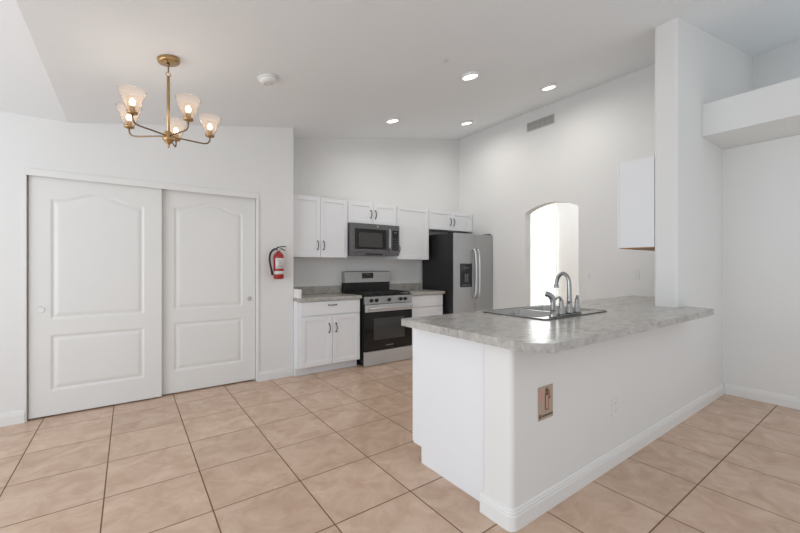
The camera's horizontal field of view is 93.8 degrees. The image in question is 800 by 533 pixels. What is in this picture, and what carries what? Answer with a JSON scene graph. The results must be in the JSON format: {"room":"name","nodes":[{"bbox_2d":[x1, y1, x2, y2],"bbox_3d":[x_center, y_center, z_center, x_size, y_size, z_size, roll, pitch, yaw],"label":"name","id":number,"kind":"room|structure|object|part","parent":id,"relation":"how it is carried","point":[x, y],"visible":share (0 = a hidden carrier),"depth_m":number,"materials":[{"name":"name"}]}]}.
{"room":"kitchen","nodes":[
{"label":"kitchen","id":0,"kind":"room"},
{"bbox_2d":[0,111,292,421],"bbox_3d":[-3.387,-0.179,3.219,4.894,2.958,0.451,0,0,-36],"label":"wall","id":1,"kind":"structure","parent":0,"point":[259,160],"depth_m":3.64,"materials":[{"name":"paint"}]},
{"bbox_2d":[0,410,24,426],"bbox_3d":[-4.140,1.248,2.386,2.498,0.105,0.014,0,0,-36],"label":"baseboard","id":2,"kind":"structure","parent":1,"relation":"attached to","point":[15,417],"depth_m":3.07,"materials":[{"name":"paint"}]},
{"bbox_2d":[28,175,161,418],"bbox_3d":[-2.754,0.250,3.444,0.952,2.076,0.041,0,0,-36],"label":"door","id":3,"kind":"structure","parent":1,"relation":"in","point":[95,248],"depth_m":3.40,"materials":[{"name":"paint"}]},
{"bbox_3d":[-3.071,0.370,3.193,0.058,0.058,0.006,0,0,-36],"label":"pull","id":4,"kind":"part","parent":3,"relation":"part of","materials":[{"name":"white plastic"}]},
{"bbox_2d":[22,167,258,421],"bbox_3d":[-2.366,0.237,3.673,1.910,2.125,0.012,0,0,-36],"label":"trim","id":5,"kind":"structure","parent":1,"relation":"attached to","point":[25,171],"depth_m":3.42,"materials":[{"name":"paint"}]},
{"bbox_2d":[162,189,254,394],"bbox_3d":[-2.042,0.250,4.015,0.937,2.076,0.040,0,0,-36],"label":"door","id":6,"kind":"structure","parent":1,"relation":"in","point":[208,240],"depth_m":3.98,"materials":[{"name":"paint"}]},
{"bbox_2d":[259,367,293,381],"bbox_3d":[-1.434,1.248,4.348,0.403,0.105,0.014,0,0,-36],"label":"baseboard","id":7,"kind":"structure","parent":1,"relation":"attached to","point":[289,371],"depth_m":4.34,"materials":[{"name":"paint"}]},
{"bbox_2d":[269,246,285,278],"bbox_3d":[-1.400,-0.046,4.279,0.130,0.381,0.164,0,0,15],"label":"fire extinguisher","id":8,"kind":"object","parent":1,"relation":"attached to","point":[277,271],"visible":1,"depth_m":4.25,"materials":[{"name":"red metal"}]},
{"bbox_2d":[293,138,458,288],"bbox_3d":[-0.273,-0.507,5.829,3.500,3.615,0.120,0,0,-36],"label":"wall","id":9,"kind":"structure","parent":0,"point":[414,173],"depth_m":5.66,"materials":[{"name":"paint"}]},
{"bbox_2d":[293,285,340,293],"bbox_3d":[-1.173,0.321,5.088,0.807,0.102,0.020,0,0,-36],"label":"backsplash","id":10,"kind":"structure","parent":9,"relation":"attached to","point":[311,289],"depth_m":5.13,"materials":[{"name":"grey stone"}]},
{"bbox_2d":[293,194,347,257],"bbox_3d":[-1.107,-0.504,4.923,0.792,0.777,0.365,0,0,-36],"label":"upper cabinet","id":11,"kind":"object","parent":9,"relation":"attached to","point":[320,224],"visible":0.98,"depth_m":4.81,"materials":[{"name":"paint"}]},
{"bbox_3d":[-1.185,-0.504,4.698,0.391,0.770,0.018,0,0,-36],"label":"door","id":12,"kind":"part","parent":11,"relation":"part of","materials":[{"name":"paint"}]},
{"bbox_3d":[-0.867,-0.504,4.928,0.387,0.770,0.018,0,0,-36],"label":"door","id":13,"kind":"part","parent":11,"relation":"part of","materials":[{"name":"paint"}]},
{"bbox_2d":[347,200,396,225],"bbox_3d":[-0.458,-0.745,5.394,0.808,0.303,0.365,0,0,-36],"label":"upper cabinet","id":14,"kind":"object","parent":9,"relation":"attached to","point":[358,212],"visible":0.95,"depth_m":5.26,"materials":[{"name":"paint"}]},
{"bbox_3d":[-0.543,-0.744,5.163,0.390,0.296,0.018,0,0,-36],"label":"door","id":15,"kind":"part","parent":14,"relation":"part of","materials":[{"name":"paint"}]},
{"bbox_2d":[348,222,398,256],"bbox_3d":[-0.431,-0.370,5.348,0.792,0.437,0.465,0,0,-36],"label":"microwave oven","id":16,"kind":"object","parent":14,"relation":"attached to","point":[364,239],"visible":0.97,"depth_m":5.17,"materials":[{"name":"metal"}]},
{"bbox_3d":[-0.404,-0.387,5.169,0.622,0.400,0.034,0,0,-36],"label":"door","id":17,"kind":"part","parent":16,"relation":"part of","materials":[{"name":"metal"}]},
{"bbox_3d":[-0.399,-0.376,5.150,0.502,0.277,0.002,0,0,-36],"label":"glass","id":18,"kind":"part","parent":16,"relation":"part of","materials":[{"name":"black glass"}]},
{"bbox_3d":[-0.148,-0.376,5.300,0.025,0.301,0.054,0,0,-36],"label":"handle","id":19,"kind":"part","parent":16,"relation":"part of","materials":[{"name":"metal"}]},
{"bbox_3d":[-0.084,-0.387,5.401,0.163,0.400,0.034,0,0,-36],"label":"control panel","id":20,"kind":"part","parent":16,"relation":"part of","materials":[{"name":"metal"}]},
{"bbox_3d":[-0.218,-0.744,5.399,0.404,0.296,0.018,0,0,-36],"label":"door","id":21,"kind":"part","parent":14,"relation":"part of","materials":[{"name":"paint"}]},
{"bbox_2d":[389,283,419,289],"bbox_3d":[0.065,0.321,5.985,0.655,0.102,0.020,0,0,-36],"label":"backsplash","id":22,"kind":"structure","parent":9,"relation":"attached to","point":[402,286],"depth_m":5.98,"materials":[{"name":"grey stone"}]},
{"bbox_2d":[385,206,428,259],"bbox_3d":[0.121,-0.502,5.813,0.617,0.794,0.365,0,0,-36],"label":"upper cabinet","id":23,"kind":"object","parent":9,"relation":"attached to","point":[413,223],"visible":0.84,"depth_m":5.70,"materials":[{"name":"paint"}]},
{"bbox_2d":[429,209,471,232],"bbox_3d":[0.770,-0.748,6.283,0.982,0.315,0.365,0,0,-36],"label":"upper cabinet","id":24,"kind":"object","parent":9,"relation":"attached to","point":[439,221],"visible":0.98,"depth_m":6.15,"materials":[{"name":"paint"}]},
{"bbox_3d":[0.651,-0.747,6.029,0.481,0.308,0.018,0,0,-36],"label":"door","id":25,"kind":"part","parent":24,"relation":"part of","materials":[{"name":"paint"}]},
{"bbox_3d":[1.044,-0.747,6.314,0.483,0.308,0.018,0,0,-36],"label":"door","id":26,"kind":"part","parent":24,"relation":"part of","materials":[{"name":"paint"}]},
{"bbox_2d":[0,356,799,532],"bbox_3d":[0.097,1.350,3.529,10.900,0.100,7.600,0,0,-36],"label":"floor","id":27,"kind":"structure","parent":0,"point":[335,450],"depth_m":2.37,"materials":[{"name":"beige tile"}]},
{"bbox_2d":[293,299,359,375],"bbox_3d":[-1.013,0.857,4.827,0.831,0.886,0.631,0,0,-36],"label":"base cabinet","id":28,"kind":"object","parent":27,"relation":"on","point":[326,334],"visible":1,"depth_m":4.57,"materials":[{"name":"paint"}]},
{"bbox_3d":[-1.002,0.896,4.502,0.401,0.597,0.018,0,0,-36],"label":"door","id":29,"kind":"part","parent":28,"relation":"part of","materials":[{"name":"paint"}]},
{"bbox_2d":[293,285,361,301],"bbox_3d":[-1.012,0.341,4.835,0.843,0.145,0.620,0,0,-36],"label":"countertop","id":30,"kind":"structure","parent":28,"relation":"on","point":[311,293],"depth_m":4.82,"materials":[{"name":"grey stone"}]},
{"bbox_3d":[-0.845,0.504,4.617,0.792,0.161,0.019,0,0,-36],"label":"drawer","id":31,"kind":"part","parent":28,"relation":"part of","materials":[{"name":"paint"}]},
{"bbox_3d":[-0.680,0.896,4.735,0.385,0.597,0.018,0,0,-36],"label":"door","id":32,"kind":"part","parent":28,"relation":"part of","materials":[{"name":"paint"}]},
{"bbox_2d":[341,271,412,366],"bbox_3d":[-0.311,0.684,5.278,0.776,1.232,0.720,0,0,-36],"label":"gas range","id":33,"kind":"object","parent":27,"relation":"on","point":[383,339],"visible":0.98,"depth_m":5.08,"materials":[{"name":"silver metal"}]},
{"bbox_2d":[347,293,410,296],"bbox_3d":[-0.311,0.388,5.279,0.776,0.012,0.549,0,0,-36],"label":"cooktop","id":34,"kind":"object","parent":33,"relation":"in","point":[363,294],"depth_m":5.11,"materials":[{"name":"black metal"}]},
{"bbox_3d":[-0.152,0.445,5.058,0.770,0.098,0.040,0,0,-36],"label":"control panel","id":35,"kind":"part","parent":33,"relation":"part of","materials":[{"name":"metal"}]},
{"bbox_3d":[-0.151,0.802,5.058,0.768,0.605,0.040,0,0,-36],"label":"oven door","id":36,"kind":"part","parent":33,"relation":"part of","materials":[{"name":"black glass"}]},
{"bbox_3d":[-0.153,1.203,5.059,0.768,0.182,0.036,0,0,-36],"label":"drawer","id":37,"kind":"part","parent":33,"relation":"part of","materials":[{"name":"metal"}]},
{"bbox_3d":[-0.118,0.548,5.012,0.688,0.025,0.063,0,0,-36],"label":"handle","id":38,"kind":"part","parent":33,"relation":"part of","materials":[{"name":"metal"}]},
{"bbox_2d":[412,294,442,355],"bbox_3d":[0.226,0.857,5.748,0.630,0.886,0.594,0,0,-36],"label":"base cabinet","id":39,"kind":"object","parent":27,"relation":"on","point":[423,305],"visible":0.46,"depth_m":5.51,"materials":[{"name":"paint"}]},
{"bbox_2d":[389,283,444,295],"bbox_3d":[0.241,0.342,5.742,0.655,0.143,0.620,0,0,-36],"label":"countertop","id":40,"kind":"structure","parent":39,"relation":"on","point":[414,288],"depth_m":5.84,"materials":[{"name":"grey stone"}]},
{"bbox_3d":[0.395,0.504,5.515,0.618,0.161,0.019,0,0,-36],"label":"drawer","id":41,"kind":"part","parent":39,"relation":"part of","materials":[{"name":"paint"}]},
{"bbox_2d":[413,328,482,501],"bbox_3d":[1.584,0.843,3.242,3.229,0.914,0.668,0,0,-36],"label":"base cabinet","id":42,"kind":"object","parent":27,"relation":"on","point":[447,370],"visible":0.17,"depth_m":2.26,"materials":[{"name":"paint"}]},
{"bbox_3d":[0.257,0.797,2.682,0.411,0.785,0.018,0,0,-36],"label":"door","id":43,"kind":"part","parent":42,"relation":"part of","materials":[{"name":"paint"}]},
{"bbox_2d":[401,296,713,352],"bbox_3d":[1.664,0.363,3.016,3.375,0.043,1.040,0,0,-36],"label":"countertop","id":44,"kind":"structure","parent":42,"relation":"on","point":[627,315],"depth_m":2.21,"materials":[{"name":"grey stone"}]},
{"bbox_2d":[483,305,606,319],"bbox_3d":[1.095,0.432,2.817,0.808,0.198,0.541,0,0,-36],"label":"sink","id":45,"kind":"object","parent":44,"relation":"in","point":[541,312],"visible":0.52,"depth_m":2.89,"materials":[{"name":"metal"}]},
{"bbox_3d":[0.920,0.435,2.732,0.358,0.193,0.410,0,0,-36],"label":"bowl","id":46,"kind":"part","parent":45,"relation":"part of","materials":[{"name":"metal"}]},
{"bbox_2d":[545,291,556,317],"bbox_3d":[1.002,0.250,2.488,0.077,0.173,0.049,0,0,4],"label":"sprayer","id":47,"kind":"object","parent":45,"relation":"on","point":[549,295],"visible":1,"depth_m":2.47,"materials":[{"name":"silver metal"}]},
{"bbox_3d":[1.230,0.435,2.957,0.358,0.193,0.410,0,0,-36],"label":"bowl","id":48,"kind":"part","parent":45,"relation":"part of","materials":[{"name":"metal"}]},
{"bbox_2d":[554,272,581,316],"bbox_3d":[1.153,0.187,2.640,0.296,0.300,0.144,0,0,-36],"label":"faucet","id":49,"kind":"object","parent":44,"relation":"on","point":[569,311],"visible":0.98,"depth_m":2.59,"materials":[{"name":"silver metal"}]},
{"bbox_3d":[1.089,0.263,2.539,0.074,0.123,0.051,0,0,-36],"label":"handle","id":50,"kind":"part","parent":49,"relation":"part of","materials":[{"name":"silver metal"}]},
{"bbox_3d":[1.153,0.181,2.641,0.054,0.288,0.143,0,0,-36],"label":"spout","id":51,"kind":"part","parent":49,"relation":"part of","materials":[{"name":"silver metal"}]},
{"bbox_3d":[1.179,0.331,2.605,0.260,0.012,0.056,0,0,-36],"label":"plate","id":52,"kind":"part","parent":49,"relation":"part of","materials":[{"name":"silver metal"}]},
{"bbox_3d":[1.268,0.263,2.670,0.074,0.123,0.051,0,0,-36],"label":"handle","id":53,"kind":"part","parent":49,"relation":"part of","materials":[{"name":"silver metal"}]},
{"bbox_2d":[422,231,492,313],"bbox_3d":[0.963,0.387,6.107,0.880,1.827,0.820,0,0,-36],"label":"refrigerator","id":54,"kind":"object","parent":27,"relation":"on","point":[460,265],"visible":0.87,"depth_m":5.81,"materials":[{"name":"silver metal"}]},
{"bbox_3d":[0.981,0.360,5.722,0.457,1.730,0.022,0,0,-36],"label":"door","id":55,"kind":"part","parent":54,"relation":"part of","materials":[{"name":"metal"}]},
{"bbox_3d":[1.163,0.110,5.797,0.032,0.779,0.082,0,0,-36],"label":"handle","id":56,"kind":"part","parent":54,"relation":"part of","materials":[{"name":"metal"}]},
{"bbox_3d":[1.228,0.110,5.844,0.032,0.779,0.082,0,0,-36],"label":"handle","id":57,"kind":"part","parent":54,"relation":"part of","materials":[{"name":"metal"}]},
{"bbox_3d":[1.339,0.360,5.982,0.417,1.730,0.022,0,0,-36],"label":"door","id":58,"kind":"part","parent":54,"relation":"part of","materials":[{"name":"metal"}]},
{"bbox_2d":[0,0,799,138],"bbox_3d":[0.041,-1.970,2.500,9.600,1.417,6.000,0,0,-36],"label":"ceiling","id":59,"kind":"structure","parent":0,"point":[342,68],"depth_m":2.93,"materials":[{"name":"paint"}]},
{"bbox_2d":[116,55,220,147],"bbox_3d":[-1.534,-1.095,2.518,0.612,0.609,0.628,0,0,-36],"label":"chandelier","id":60,"kind":"object","parent":59,"relation":"hanging from","point":[168,61],"visible":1,"depth_m":2.48,"materials":[{"name":"gold metal"}]},
{"bbox_2d":[124,120,134,128],"bbox_3d":[-1.801,-0.941,2.490,0.060,0.052,0.060,0,0,-36],"label":"socket","id":61,"kind":"object","parent":60,"relation":"attached to","point":[129,123],"depth_m":2.48,"materials":[{"name":"gold metal"}]},
{"bbox_3d":[-1.801,-0.997,2.490,0.147,0.128,0.147,0,0,-36],"label":"lamp shade","id":62,"kind":"part","parent":60,"relation":"part of","materials":[{"name":"clear glass"}]},
{"bbox_2d":[126,105,137,115],"bbox_3d":[-1.615,-0.941,2.258,0.060,0.052,0.060,0,0,-36],"label":"socket","id":63,"kind":"object","parent":60,"relation":"attached to","point":[131,111],"depth_m":2.25,"materials":[{"name":"gold metal"}]},
{"bbox_3d":[-1.615,-0.997,2.258,0.147,0.128,0.147,0,0,-36],"label":"lamp shade","id":64,"kind":"part","parent":60,"relation":"part of","materials":[{"name":"clear glass"}]},
{"bbox_3d":[-1.615,-0.992,2.258,0.032,0.050,0.032,0,0,-36],"label":"bulb","id":65,"kind":"part","parent":60,"relation":"part of","materials":[{"name":"white glass"}]},
{"bbox_3d":[-1.690,-0.888,2.495,0.234,0.054,0.010,0,0,-3],"label":"arm","id":66,"kind":"part","parent":60,"relation":"part of","materials":[{"name":"gold metal"}]},
{"bbox_3d":[-1.585,-0.888,2.366,0.010,0.054,0.234,0,0,15],"label":"arm","id":67,"kind":"part","parent":60,"relation":"part of","materials":[{"name":"gold metal"}]},
{"bbox_3d":[-1.549,-1.083,2.502,0.019,0.376,0.019,0,0,-36],"label":"stem","id":68,"kind":"part","parent":60,"relation":"part of","materials":[{"name":"gold metal"}]},
{"bbox_3d":[-1.431,-0.888,2.425,0.234,0.054,0.010,0,0,33],"label":"arm","id":69,"kind":"part","parent":60,"relation":"part of","materials":[{"name":"gold metal"}]},
{"bbox_3d":[-1.337,-0.997,2.364,0.147,0.128,0.147,0,0,-36],"label":"lamp shade","id":70,"kind":"part","parent":60,"relation":"part of","materials":[{"name":"clear glass"}]},
{"bbox_3d":[-1.337,-0.992,2.364,0.032,0.050,0.032,0,0,-36],"label":"bulb","id":71,"kind":"part","parent":60,"relation":"part of","materials":[{"name":"white glass"}]},
{"bbox_2d":[183,112,193,121],"bbox_3d":[-1.337,-0.941,2.364,0.060,0.052,0.060,0,0,-36],"label":"socket","id":72,"kind":"object","parent":60,"relation":"attached to","point":[188,118],"depth_m":2.35,"materials":[{"name":"gold metal"}]},
{"bbox_3d":[-1.439,-0.888,2.591,0.234,0.054,0.010,0,0,-39],"label":"arm","id":73,"kind":"part","parent":60,"relation":"part of","materials":[{"name":"gold metal"}]},
{"bbox_3d":[-1.351,-0.997,2.661,0.147,0.128,0.147,0,0,-36],"label":"lamp shade","id":74,"kind":"part","parent":60,"relation":"part of","materials":[{"name":"clear glass"}]},
{"bbox_2d":[205,130,214,137],"bbox_3d":[-1.351,-0.941,2.661,0.060,0.052,0.060,0,0,-36],"label":"socket","id":75,"kind":"object","parent":60,"relation":"attached to","point":[209,135],"depth_m":2.65,"materials":[{"name":"gold metal"}]},
{"bbox_2d":[257,73,277,85],"bbox_3d":[-1.068,-1.503,3.018,0.155,0.068,0.156,0,0,-36],"label":"smoke detector","id":76,"kind":"object","parent":59,"relation":"attached to","point":[267,79],"visible":1,"depth_m":2.98,"materials":[{"name":"white plastic"}]},
{"bbox_2d":[385,117,398,122],"bbox_3d":[-0.098,-1.868,4.789,0.184,0.057,0.186,0,0,-36],"label":"ceiling light","id":77,"kind":"object","parent":59,"relation":"attached to","point":[393,119],"visible":1,"depth_m":4.75,"materials":[{"name":"white plastic"}]},
{"bbox_2d":[460,120,472,124],"bbox_3d":[0.983,-2.126,5.538,0.184,0.057,0.186,0,0,-36],"label":"ceiling light","id":78,"kind":"object","parent":59,"relation":"attached to","point":[467,122],"visible":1,"depth_m":5.50,"materials":[{"name":"white plastic"}]},
{"bbox_2d":[461,71,479,80],"bbox_3d":[0.685,-1.863,3.658,0.184,0.057,0.186,0,0,-36],"label":"ceiling light","id":79,"kind":"object","parent":59,"relation":"attached to","point":[470,75],"visible":1,"depth_m":3.63,"materials":[{"name":"white plastic"}]},
{"bbox_2d":[540,83,556,90],"bbox_3d":[1.760,-2.121,4.428,0.184,0.057,0.186,0,0,-36],"label":"ceiling light","id":80,"kind":"object","parent":59,"relation":"attached to","point":[552,85],"visible":1,"depth_m":4.40,"materials":[{"name":"white plastic"}]},
{"bbox_2d":[459,64,654,308],"bbox_3d":[2.139,-0.508,5.352,0.130,3.617,3.484,0,0,-36],"label":"wall","id":81,"kind":"structure","parent":0,"point":[508,172],"depth_m":5.00,"materials":[{"name":"paint"}]},
{"bbox_2d":[527,114,553,131],"bbox_3d":[2.020,-2.065,5.396,0.009,0.134,0.442,0,0,-36],"label":"air vent","id":82,"kind":"object","parent":81,"relation":"in","point":[547,120],"visible":1,"depth_m":5.39,"materials":[{"name":"white metal"}]},
{"bbox_2d":[617,156,654,250],"bbox_3d":[2.567,-0.563,3.701,1.100,0.798,0.304,0,0,-36],"label":"upper cabinet","id":83,"kind":"object","parent":81,"relation":"attached to","point":[635,178],"visible":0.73,"depth_m":3.37,"materials":[{"name":"paint"}]},
{"bbox_3d":[2.260,-0.565,3.655,0.549,0.790,0.018,0,0,-36],"label":"door","id":84,"kind":"part","parent":83,"relation":"part of","materials":[{"name":"paint"}]},
{"bbox_2d":[558,203,577,302],"bbox_3d":[3.252,-0.200,8.224,0.120,3.000,3.700,0,0,-36],"label":"wall","id":85,"kind":"structure","parent":0,"point":[567,212],"depth_m":7.80,"materials":[{"name":"paint"}]},
{"bbox_2d":[532,203,556,305],"bbox_3d":[2.884,-0.105,8.528,0.060,2.730,1.516,0,0,-36],"label":"vertical blind","id":86,"kind":"object","parent":85,"relation":"attached to","point":[555,204],"visible":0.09,"depth_m":8.16,"materials":[{"name":"white plastic"}]},
{"bbox_2d":[557,203,557,302],"bbox_3d":[2.982,-0.074,8.597,0.060,2.748,1.476,0,0,-36],"label":"window","id":87,"kind":"structure","parent":85,"relation":"in","point":[557,203],"depth_m":8.01,"materials":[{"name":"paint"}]},
{"bbox_2d":[483,304,722,508],"bbox_3d":[2.425,0.843,3.317,4.780,0.914,0.196,0,0,-36],"label":"wall","id":88,"kind":"structure","parent":0,"point":[653,374],"depth_m":2.20,"materials":[{"name":"paint"}]},
{"bbox_2d":[538,383,552,421],"bbox_3d":[0.778,0.724,1.997,0.133,0.176,0.007,0,0,-36],"label":"wall sign","id":89,"kind":"object","parent":88,"relation":"attached to","point":[545,393],"visible":1,"depth_m":1.99,"materials":[{"name":"beige plastic"}]},
{"bbox_2d":[480,383,723,531],"bbox_3d":[1.867,1.248,2.903,3.419,0.105,0.208,0,0,-36],"label":"baseboard","id":90,"kind":"structure","parent":88,"relation":"attached to","point":[511,520],"depth_m":2.19,"materials":[{"name":"paint"}]},
{"bbox_2d":[612,397,617,416],"bbox_3d":[1.411,0.920,2.454,0.072,0.116,0.009,0,0,-36],"label":"wall outlet","id":91,"kind":"object","parent":88,"relation":"attached to","point":[614,400],"visible":1,"depth_m":2.45,"materials":[{"name":"paint"}]},
{"bbox_2d":[655,18,752,307],"bbox_3d":[3.310,-1.107,3.944,2.610,2.986,0.172,0,0,-36],"label":"wall pillar","id":92,"kind":"structure","parent":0,"point":[694,68],"depth_m":3.26,"materials":[{"name":"paint"}]},
{"bbox_2d":[723,135,799,397],"bbox_3d":[4.267,0.050,3.689,1.360,2.500,1.364,0,0,-36],"label":"wall","id":93,"kind":"structure","parent":0,"point":[761,180],"depth_m":3.60,"materials":[{"name":"paint"}]},
{"bbox_2d":[702,77,799,148],"bbox_3d":[3.850,-1.349,3.571,1.833,0.294,1.063,0,0,-36],"label":"ledge","id":94,"kind":"object","parent":93,"relation":"on","point":[772,112],"depth_m":3.25,"materials":[{"name":"paint"}]},
{"bbox_2d":[725,383,799,409],"bbox_3d":[3.712,1.248,3.284,0.014,0.105,1.340,0,0,-36],"label":"baseboard","id":95,"kind":"structure","parent":93,"relation":"attached to","point":[748,393],"depth_m":3.59,"materials":[{"name":"paint"}]},
{"bbox_2d":[753,41,799,89],"bbox_3d":[4.652,-1.925,4.153,0.150,1.450,1.064,0,0,-36],"label":"wall","id":96,"kind":"structure","parent":0,"point":[782,64],"depth_m":4.37,"materials":[{"name":"paint"}]}
]}

